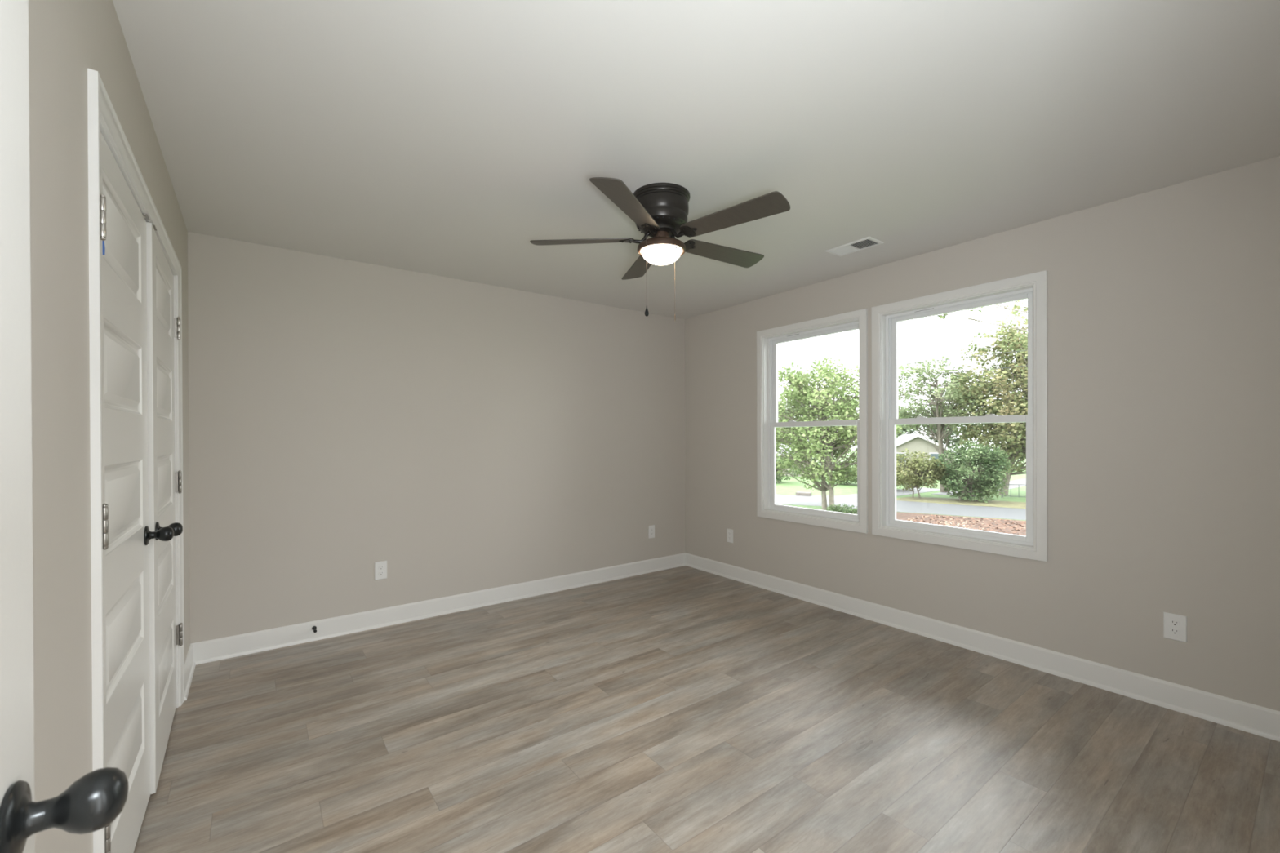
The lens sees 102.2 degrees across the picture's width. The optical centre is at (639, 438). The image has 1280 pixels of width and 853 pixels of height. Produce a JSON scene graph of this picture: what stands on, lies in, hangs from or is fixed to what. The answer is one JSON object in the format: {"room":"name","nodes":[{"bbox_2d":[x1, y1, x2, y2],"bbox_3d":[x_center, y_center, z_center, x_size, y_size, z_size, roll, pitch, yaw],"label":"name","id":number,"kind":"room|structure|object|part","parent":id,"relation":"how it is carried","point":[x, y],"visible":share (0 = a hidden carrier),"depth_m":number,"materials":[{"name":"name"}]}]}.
{"room":"empty bedroom","nodes":[
{"label":"empty bedroom","id":0,"kind":"room"},
{"bbox_2d":[28,0,190,852],"bbox_3d":[-1.426,0.059,1.308,0.130,2.440,3.901,0,0,-37],"label":"wall","id":1,"kind":"structure","parent":0,"point":[67,38],"depth_m":1.02,"materials":[{"name":"grey paint"}]},
{"bbox_2d":[0,0,128,852],"bbox_3d":[-0.365,0.251,0.179,0.180,2.030,0.763,0,0,-37],"label":"door","id":2,"kind":"structure","parent":1,"relation":"in","point":[94,801],"depth_m":0.46,"materials":[{"name":"white paint"}]},
{"bbox_3d":[-0.365,0.251,0.178,0.035,2.030,0.762,0,0,-37],"label":"panel","id":3,"kind":"part","parent":2,"relation":"part of","materials":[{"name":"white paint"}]},
{"bbox_3d":[-0.501,0.331,0.470,0.050,0.051,0.051,0,0,-37],"label":"knob","id":4,"kind":"part","parent":2,"relation":"part of","materials":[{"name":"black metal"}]},
{"bbox_2d":[87,68,184,852],"bbox_3d":[-1.775,0.224,1.801,0.135,2.109,1.670,0,0,-37],"label":"trim","id":5,"kind":"structure","parent":1,"relation":"attached to","point":[102,116],"depth_m":1.17,"materials":[{"name":"white paint"}]},
{"bbox_2d":[99,129,173,852],"bbox_3d":[-1.490,0.250,1.526,0.108,2.030,0.779,0,0,-37],"label":"door","id":6,"kind":"structure","parent":1,"relation":"in","point":[126,534],"depth_m":1.51,"materials":[{"name":"white paint"}]},
{"bbox_2d":[102,240,105,254],"bbox_3d":[-1.350,-0.480,1.300,0.001,0.042,0.024,0,0,-37],"label":"scrap","id":7,"kind":"object","parent":6,"relation":"attached to","point":[104,247],"visible":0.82,"depth_m":1.30,"materials":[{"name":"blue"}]},
{"bbox_3d":[-1.523,0.251,1.509,0.035,2.030,0.765,0,0,-37],"label":"panel","id":8,"kind":"part","parent":6,"relation":"part of","materials":[{"name":"white paint"}]},
{"bbox_2d":[142,213,149,220],"bbox_3d":[-1.717,-0.766,1.787,0.024,0.008,0.056,0,0,-37],"label":"ball catch","id":9,"kind":"object","parent":6,"relation":"attached to","point":[145,215],"visible":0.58,"depth_m":1.79,"materials":[{"name":"silver metal"}]},
{"bbox_3d":[-1.662,0.335,1.806,0.050,0.051,0.051,0,0,-37],"label":"knob","id":10,"kind":"part","parent":6,"relation":"part of","materials":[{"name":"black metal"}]},
{"bbox_2d":[146,222,182,794],"bbox_3d":[-1.953,0.250,2.157,0.108,2.030,0.779,0,0,-38],"label":"door","id":11,"kind":"structure","parent":1,"relation":"in","point":[163,483],"depth_m":2.02,"materials":[{"name":"white paint"}]},
{"bbox_3d":[-1.729,0.339,1.917,0.050,0.051,0.051,0,0,-38],"label":"knob","id":12,"kind":"part","parent":11,"relation":"part of","materials":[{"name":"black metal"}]},
{"bbox_2d":[184,643,195,700],"bbox_3d":[-1.360,1.219,1.358,0.024,0.119,3.901,0,0,-37],"label":"baseboard","id":13,"kind":"structure","parent":1,"relation":"attached to","point":[189,665],"depth_m":2.72,"materials":[{"name":"white paint"}]},
{"bbox_2d":[187,231,685,643],"bbox_3d":[-1.375,0.050,3.860,4.713,2.440,0.130,0,0,-37],"label":"wall","id":14,"kind":"structure","parent":0,"point":[346,417],"depth_m":3.58,"materials":[{"name":"grey paint"}]},
{"bbox_2d":[311,626,316,632],"bbox_3d":[-2.031,1.196,3.227,0.025,0.025,0.076,0,0,-37],"label":"door stop","id":15,"kind":"object","parent":14,"relation":"attached to","point":[313,628],"visible":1,"depth_m":3.23,"materials":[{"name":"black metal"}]},
{"bbox_2d":[374,560,386,580],"bbox_3d":[-1.752,0.894,3.493,0.076,0.121,0.009,0,0,-37],"label":"wall outlet","id":16,"kind":"object","parent":14,"relation":"attached to","point":[380,567],"visible":1,"depth_m":3.49,"materials":[{"name":"white plastic"}]},
{"bbox_2d":[377,571,383,575],"bbox_3d":[-1.750,0.914,3.491,0.034,0.025,0.002,0,0,-37],"label":"receptacle","id":17,"kind":"object","parent":16,"relation":"attached to","point":[380,573],"depth_m":3.49,"materials":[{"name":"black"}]},
{"bbox_2d":[377,565,383,569],"bbox_3d":[-1.750,0.875,3.491,0.034,0.025,0.002,0,0,-37],"label":"receptacle","id":18,"kind":"object","parent":16,"relation":"attached to","point":[380,567],"depth_m":3.49,"materials":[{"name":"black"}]},
{"bbox_2d":[191,552,685,665],"bbox_3d":[-1.034,1.208,4.019,3.729,0.119,0.024,0,0,-37],"label":"baseboard","id":19,"kind":"structure","parent":14,"relation":"attached to","point":[219,649],"depth_m":3.58,"materials":[{"name":"white paint"}]},
{"bbox_2d":[648,524,654,538],"bbox_3d":[0.112,0.883,4.884,0.072,0.121,0.009,0,0,-37],"label":"wall outlet","id":20,"kind":"object","parent":14,"relation":"attached to","point":[651,528],"visible":1,"depth_m":4.88,"materials":[{"name":"white plastic"}]},
{"bbox_2d":[112,0,1279,319],"bbox_3d":[0.340,-1.218,1.551,4.713,0.100,5.881,0,0,-37],"label":"ceiling","id":21,"kind":"structure","parent":0,"point":[442,138],"depth_m":1.89,"materials":[{"name":"white paint"}]},
{"bbox_2d":[529,177,790,321],"bbox_3d":[0.139,-0.871,2.514,1.207,0.600,1.233,0,0,-37],"label":"ceiling fan","id":22,"kind":"object","parent":21,"relation":"hanging from","point":[660,211],"visible":1,"depth_m":2.39,"materials":[{"name":"black wood"}]},
{"bbox_3d":[-0.282,-0.965,2.523,0.508,0.035,0.134,0,0,6],"label":"blade","id":23,"kind":"part","parent":22,"relation":"part of","materials":[{"name":"brown wood"}]},
{"bbox_3d":[-0.049,-0.964,2.148,0.134,0.035,0.508,0,0,20],"label":"blade","id":24,"kind":"part","parent":22,"relation":"part of","materials":[{"name":"brown wood"}]},
{"bbox_3d":[-0.026,-0.978,2.505,0.152,0.062,0.086,0,0,23],"label":"blade arm","id":25,"kind":"part","parent":22,"relation":"part of","materials":[{"name":"brown metal"}]},
{"bbox_3d":[0.018,-0.967,2.880,0.134,0.035,0.508,0,0,-16],"label":"blade","id":26,"kind":"part","parent":22,"relation":"part of","materials":[{"name":"brown wood"}]},
{"bbox_3d":[0.031,-0.595,2.411,0.020,0.050,0.020,0,0,-37],"label":"pull knob","id":27,"kind":"part","parent":22,"relation":"part of","materials":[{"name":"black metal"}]},
{"bbox_3d":[0.062,-0.978,2.381,0.086,0.062,0.152,0,0,41],"label":"blade arm","id":28,"kind":"part","parent":22,"relation":"part of","materials":[{"name":"brown metal"}]},
{"bbox_3d":[0.104,-0.877,2.504,0.191,0.063,0.191,0,0,-37],"label":"lamp shade","id":29,"kind":"part","parent":22,"relation":"part of","materials":[{"name":"white glass"}]},
{"bbox_3d":[0.214,-0.979,2.567,0.158,0.062,0.086,0,0,-37],"label":"blade arm","id":30,"kind":"part","parent":22,"relation":"part of","materials":[{"name":"brown metal"}]},
{"bbox_3d":[0.205,-0.979,2.425,0.086,0.062,0.155,0,0,-37],"label":"blade arm","id":31,"kind":"part","parent":22,"relation":"part of","materials":[{"name":"brown metal"}]},
{"bbox_3d":[0.427,-0.968,2.714,0.508,0.035,0.134,0,0,-30],"label":"blade","id":32,"kind":"part","parent":22,"relation":"part of","materials":[{"name":"brown wood"}]},
{"bbox_3d":[0.394,-0.966,2.248,0.508,0.035,0.134,0,0,38],"label":"blade","id":33,"kind":"part","parent":22,"relation":"part of","materials":[{"name":"brown wood"}]},
{"bbox_2d":[825,236,884,256],"bbox_3d":[1.315,-1.173,3.175,0.164,0.008,0.294,0,0,-37],"label":"ceiling vent","id":34,"kind":"object","parent":21,"relation":"in","point":[868,242],"visible":1,"depth_m":3.16,"materials":[{"name":"white metal"}]},
{"bbox_2d":[133,565,1279,852],"bbox_3d":[0.349,1.322,1.560,4.713,0.100,5.881,0,0,-37],"label":"floor","id":35,"kind":"structure","parent":0,"point":[684,708],"depth_m":2.13,"materials":[{"name":"plastic"}]},
{"bbox_2d":[684,155,1279,711],"bbox_3d":[1.667,0.040,3.615,0.130,2.440,3.901,0,0,-37],"label":"wall","id":36,"kind":"structure","parent":0,"point":[1163,304],"depth_m":2.56,"materials":[{"name":"grey paint"}]},
{"bbox_2d":[727,528,733,542],"bbox_3d":[0.810,0.879,4.654,0.009,0.121,0.072,0,0,-37],"label":"wall outlet","id":37,"kind":"object","parent":36,"relation":"attached to","point":[730,532],"visible":1,"depth_m":4.65,"materials":[{"name":"white plastic"}]},
{"bbox_2d":[756,308,867,533],"bbox_3d":[1.342,-0.121,4.033,0.146,1.568,0.979,0,0,-37],"label":"window","id":38,"kind":"structure","parent":36,"relation":"in","point":[767,340],"depth_m":4.12,"materials":[{"name":"white paint"}]},
{"bbox_3d":[1.356,0.229,4.044,0.032,0.726,0.825,0,0,-37],"label":"sash","id":39,"kind":"part","parent":38,"relation":"part of","materials":[{"name":"clear glass"}]},
{"bbox_3d":[1.379,-0.460,4.060,0.026,0.736,0.825,0,0,-37],"label":"sash","id":40,"kind":"part","parent":38,"relation":"part of","materials":[{"name":"white plastic"}]},
{"bbox_2d":[871,270,1048,561],"bbox_3d":[1.952,-0.120,3.216,0.146,1.568,0.983,0,0,-37],"label":"window","id":41,"kind":"structure","parent":36,"relation":"in","point":[886,318],"depth_m":3.14,"materials":[{"name":"white paint"}]},
{"bbox_3d":[1.966,0.229,3.227,0.032,0.726,0.829,0,0,-37],"label":"sash","id":42,"kind":"part","parent":41,"relation":"part of","materials":[{"name":"white plastic"}]},
{"bbox_3d":[1.988,-0.459,3.243,0.026,0.736,0.829,0,0,-37],"label":"sash","id":43,"kind":"part","parent":41,"relation":"part of","materials":[{"name":"white plastic"}]},
{"bbox_2d":[684,552,1279,742],"bbox_3d":[1.609,1.201,3.573,0.024,0.119,3.901,0,0,-37],"label":"baseboard","id":44,"kind":"structure","parent":36,"relation":"attached to","point":[1260,721],"depth_m":2.81,"materials":[{"name":"white paint"}]},
{"bbox_2d":[1163,612,1186,642],"bbox_3d":[2.490,0.879,2.404,0.009,0.121,0.076,0,0,-37],"label":"wall outlet","id":45,"kind":"object","parent":36,"relation":"attached to","point":[1175,626],"visible":1,"depth_m":2.40,"materials":[{"name":"white plastic"}]},
{"bbox_2d":[1169,628,1180,635],"bbox_3d":[2.487,0.899,2.402,0.002,0.025,0.034,0,0,-37],"label":"receptacle","id":46,"kind":"object","parent":45,"relation":"attached to","point":[1172,631],"depth_m":2.40,"materials":[{"name":"white plastic"}]},
{"bbox_2d":[1169,619,1180,626],"bbox_3d":[2.487,0.860,2.402,0.002,0.025,0.034,0,0,-37],"label":"receptacle","id":47,"kind":"object","parent":45,"relation":"attached to","point":[1172,622],"depth_m":2.40,"materials":[{"name":"white plastic"}]},
{"label":"outside","id":48,"kind":"structure","parent":0,"visible":0},
{"bbox_2d":[781,365,1026,388],"bbox_3d":[15.251,-3.521,26.349,37.644,1.330,0.029,0,0,36],"label":"power line","id":49,"kind":"object","parent":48,"point":[1020,366],"visible":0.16,"depth_m":25.73,"materials":[{"name":"black metal"}]},
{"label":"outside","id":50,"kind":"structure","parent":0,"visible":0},
{"bbox_2d":[802,350,1027,375],"bbox_3d":[15.248,-4.221,26.347,37.645,1.530,0.029,0,0,36],"label":"power line","id":51,"kind":"object","parent":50,"point":[1022,350],"visible":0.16,"depth_m":25.74,"materials":[{"name":"black metal"}]},
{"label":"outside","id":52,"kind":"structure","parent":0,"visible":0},
{"bbox_2d":[776,487,940,506],"bbox_3d":[11.182,3.437,33.116,15.500,0.064,9.300,0,0,-37],"label":"driveway","id":53,"kind":"structure","parent":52,"point":[812,500],"depth_m":29.39,"materials":[{"name":"grey concrete"}]},
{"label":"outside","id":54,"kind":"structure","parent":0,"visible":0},
{"bbox_2d":[932,478,1026,496],"bbox_3d":[29.018,3.350,38.933,27.007,0.070,2.111,0,0,-38],"label":"lane","id":55,"kind":"structure","parent":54,"point":[1016,483],"depth_m":36.65,"materials":[{"name":"grey asphalt"}]},
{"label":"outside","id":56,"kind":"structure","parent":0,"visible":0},
{"bbox_2d":[776,448,1026,520],"bbox_3d":[30.723,3.332,79.079,136.200,0.300,210.000,0,0,-37],"label":"lawn","id":57,"kind":"structure","parent":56,"point":[786,487],"depth_m":33.58,"materials":[{"name":"green plant"}]},
{"bbox_2d":[776,456,801,483],"bbox_3d":[10.684,2.395,39.173,3.085,2.216,3.259,0,0,23],"label":"shrub","id":58,"kind":"object","parent":57,"relation":"on","point":[779,477],"visible":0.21,"depth_m":39.17,"materials":[{"name":"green plant"}]},
{"bbox_2d":[775,440,811,476],"bbox_3d":[10.979,1.700,49.313,10.160,3.320,7.200,0,0,10],"label":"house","id":59,"kind":"structure","parent":57,"relation":"on","point":[780,447],"depth_m":45.63,"materials":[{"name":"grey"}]},
{"bbox_2d":[777,400,818,439],"bbox_3d":[17.154,-0.747,58.249,8.273,8.315,7.712,0,0,26],"label":"tree","id":60,"kind":"object","parent":57,"relation":"on","point":[778,400],"visible":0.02,"depth_m":56.59,"materials":[{"name":"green plant"}]},
{"bbox_2d":[795,491,811,496],"bbox_3d":[9.787,3.332,30.889,0.840,0.200,0.480,0,0,33],"label":"stone block","id":61,"kind":"object","parent":57,"relation":"on","point":[798,493],"visible":1,"depth_m":30.71,"materials":[{"name":"grey stone"}]},
{"bbox_2d":[804,402,850,463],"bbox_3d":[23.538,-1.130,64.869,8.202,8.991,8.837,0,0,-16],"label":"tree","id":62,"kind":"object","parent":57,"relation":"on","point":[828,402],"visible":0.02,"depth_m":63.82,"materials":[{"name":"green plant"}]},
{"bbox_2d":[775,354,905,510],"bbox_3d":[8.882,-0.280,25.751,7.401,7.731,7.430,0,0,-8],"label":"maple tree","id":63,"kind":"object","parent":57,"relation":"on","point":[802,393],"visible":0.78,"depth_m":24.49,"materials":[{"name":"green plant"}]},
{"bbox_2d":[832,466,857,484],"bbox_3d":[15.225,2.682,37.914,3.061,1.662,3.014,0,0,-37],"label":"shrub","id":64,"kind":"object","parent":57,"relation":"on","point":[855,481],"visible":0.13,"depth_m":37.41,"materials":[{"name":"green plant"}]},
{"bbox_2d":[896,465,908,490],"bbox_3d":[16.454,2.543,34.127,2.987,1.981,3.429,0,0,-7],"label":"shrub","id":65,"kind":"object","parent":57,"relation":"on","point":[897,465],"visible":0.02,"depth_m":33.31,"materials":[{"name":"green plant"}]},
{"bbox_2d":[896,404,921,436],"bbox_3d":[30.606,-0.876,63.471,7.423,8.468,6.936,0,0,37],"label":"tree","id":66,"kind":"object","parent":57,"relation":"on","point":[904,431],"visible":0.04,"depth_m":61.53,"materials":[{"name":"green plant"}]},
{"bbox_2d":[896,448,950,497],"bbox_3d":[15.663,2.050,29.581,3.121,2.952,3.317,0,0,-8],"label":"shrub","id":67,"kind":"object","parent":57,"relation":"on","point":[916,471],"visible":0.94,"depth_m":28.97,"materials":[{"name":"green plant"}]},
{"bbox_2d":[896,433,956,471],"bbox_3d":[25.383,1.452,48.534,6.300,3.720,9.660,0,0,21],"label":"house","id":68,"kind":"structure","parent":57,"relation":"on","point":[917,442],"depth_m":44.33,"materials":[{"name":"grey"}]},
{"bbox_3d":[22.532,1.836,44.759,0.760,1.060,0.015,0,0,21],"label":"pane","id":69,"kind":"part","parent":68,"relation":"part of","materials":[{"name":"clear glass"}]},
{"bbox_3d":[25.049,1.831,43.815,0.760,1.060,0.015,0,0,21],"label":"pane","id":70,"kind":"part","parent":68,"relation":"part of","materials":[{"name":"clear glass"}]},
{"bbox_2d":[897,354,995,492],"bbox_3d":[18.858,-0.859,32.623,6.068,8.762,6.678,0,0,31],"label":"tree","id":71,"kind":"object","parent":57,"relation":"on","point":[936,402],"visible":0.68,"depth_m":32.24,"materials":[{"name":"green plant"}]},
{"bbox_2d":[913,374,983,450],"bbox_3d":[36.181,-2.030,60.780,8.050,10.743,8.210,0,0,-37],"label":"tree","id":72,"kind":"object","parent":57,"relation":"on","point":[950,436],"visible":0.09,"depth_m":60.59,"materials":[{"name":"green plant"}]},
{"bbox_2d":[934,298,1027,331],"bbox_3d":[14.115,-1.617,12.890,4.406,10.525,11.161,0,0,-37],"label":"tree","id":73,"kind":"object","parent":57,"relation":"on","point":[1014,311],"visible":0.06,"depth_m":15.85,"materials":[{"name":"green plant"}]},
{"bbox_2d":[942,312,1027,495],"bbox_3d":[23.175,-2.043,30.346,9.611,11.164,9.809,0,0,-24],"label":"autumn tree","id":74,"kind":"object","parent":57,"relation":"on","point":[1015,446],"visible":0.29,"depth_m":30.11,"materials":[{"name":"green plant"}]},
{"bbox_2d":[988,374,1026,453],"bbox_3d":[43.729,-2.877,58.258,9.612,12.425,9.142,0,0,-28],"label":"tree","id":75,"kind":"object","parent":57,"relation":"on","point":[1008,375],"visible":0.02,"depth_m":58.22,"materials":[{"name":"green plant"}]},
{"bbox_2d":[1001,484,1026,497],"bbox_3d":[23.018,2.982,28.853,4.930,0.820,0.070,0,0,15],"label":"iron fence","id":76,"kind":"object","parent":57,"relation":"on","point":[1002,484],"visible":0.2,"depth_m":29.36,"materials":[{"name":"grey metal"}]},
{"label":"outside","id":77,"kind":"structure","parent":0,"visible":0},
{"bbox_2d":[896,511,1026,535],"bbox_3d":[14.811,3.484,15.797,14.600,0.070,19.600,0,0,-37],"label":"mulch bed","id":78,"kind":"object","parent":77,"point":[900,516],"visible":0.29,"depth_m":21.21,"materials":[{"name":"brown wood"}]},
{"bbox_2d":[826,503,857,514],"bbox_3d":[9.730,3.336,23.381,1.269,0.706,2.892,0,0,-37],"label":"hedge","id":79,"kind":"object","parent":78,"relation":"on","point":[837,508],"visible":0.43,"depth_m":23.73,"materials":[{"name":"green plant"}]},
{"bbox_2d":[907,514,1026,536],"bbox_3d":[13.150,3.430,18.421,8.167,0.106,7.935,0,0,-37],"label":"fallen leaves","id":80,"kind":"object","parent":78,"relation":"on","point":[931,518],"visible":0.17,"depth_m":20.84,"materials":[{"name":"brown plant"}]},
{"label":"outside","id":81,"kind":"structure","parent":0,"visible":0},
{"bbox_2d":[826,500,1026,519],"bbox_3d":[19.782,3.448,21.861,22.178,0.062,4.706,0,0,34],"label":"street","id":82,"kind":"structure","parent":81,"point":[1015,513],"depth_m":24.67,"materials":[{"name":"grey asphalt"}]},
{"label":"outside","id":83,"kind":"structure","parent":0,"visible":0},
{"bbox_2d":[896,497,1026,508],"bbox_3d":[22.971,3.427,23.949,21.080,0.068,2.906,0,0,34],"label":"verge","id":84,"kind":"structure","parent":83,"point":[926,500],"depth_m":27.41,"materials":[{"name":"green plant"}]},
{"bbox_2d":[927,440,1015,502],"bbox_3d":[17.942,1.800,28.200,3.901,3.470,3.786,0,0,14],"label":"shrub","id":85,"kind":"object","parent":84,"relation":"on","point":[988,482],"visible":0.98,"depth_m":27.44,"materials":[{"name":"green plant"}]}
]}

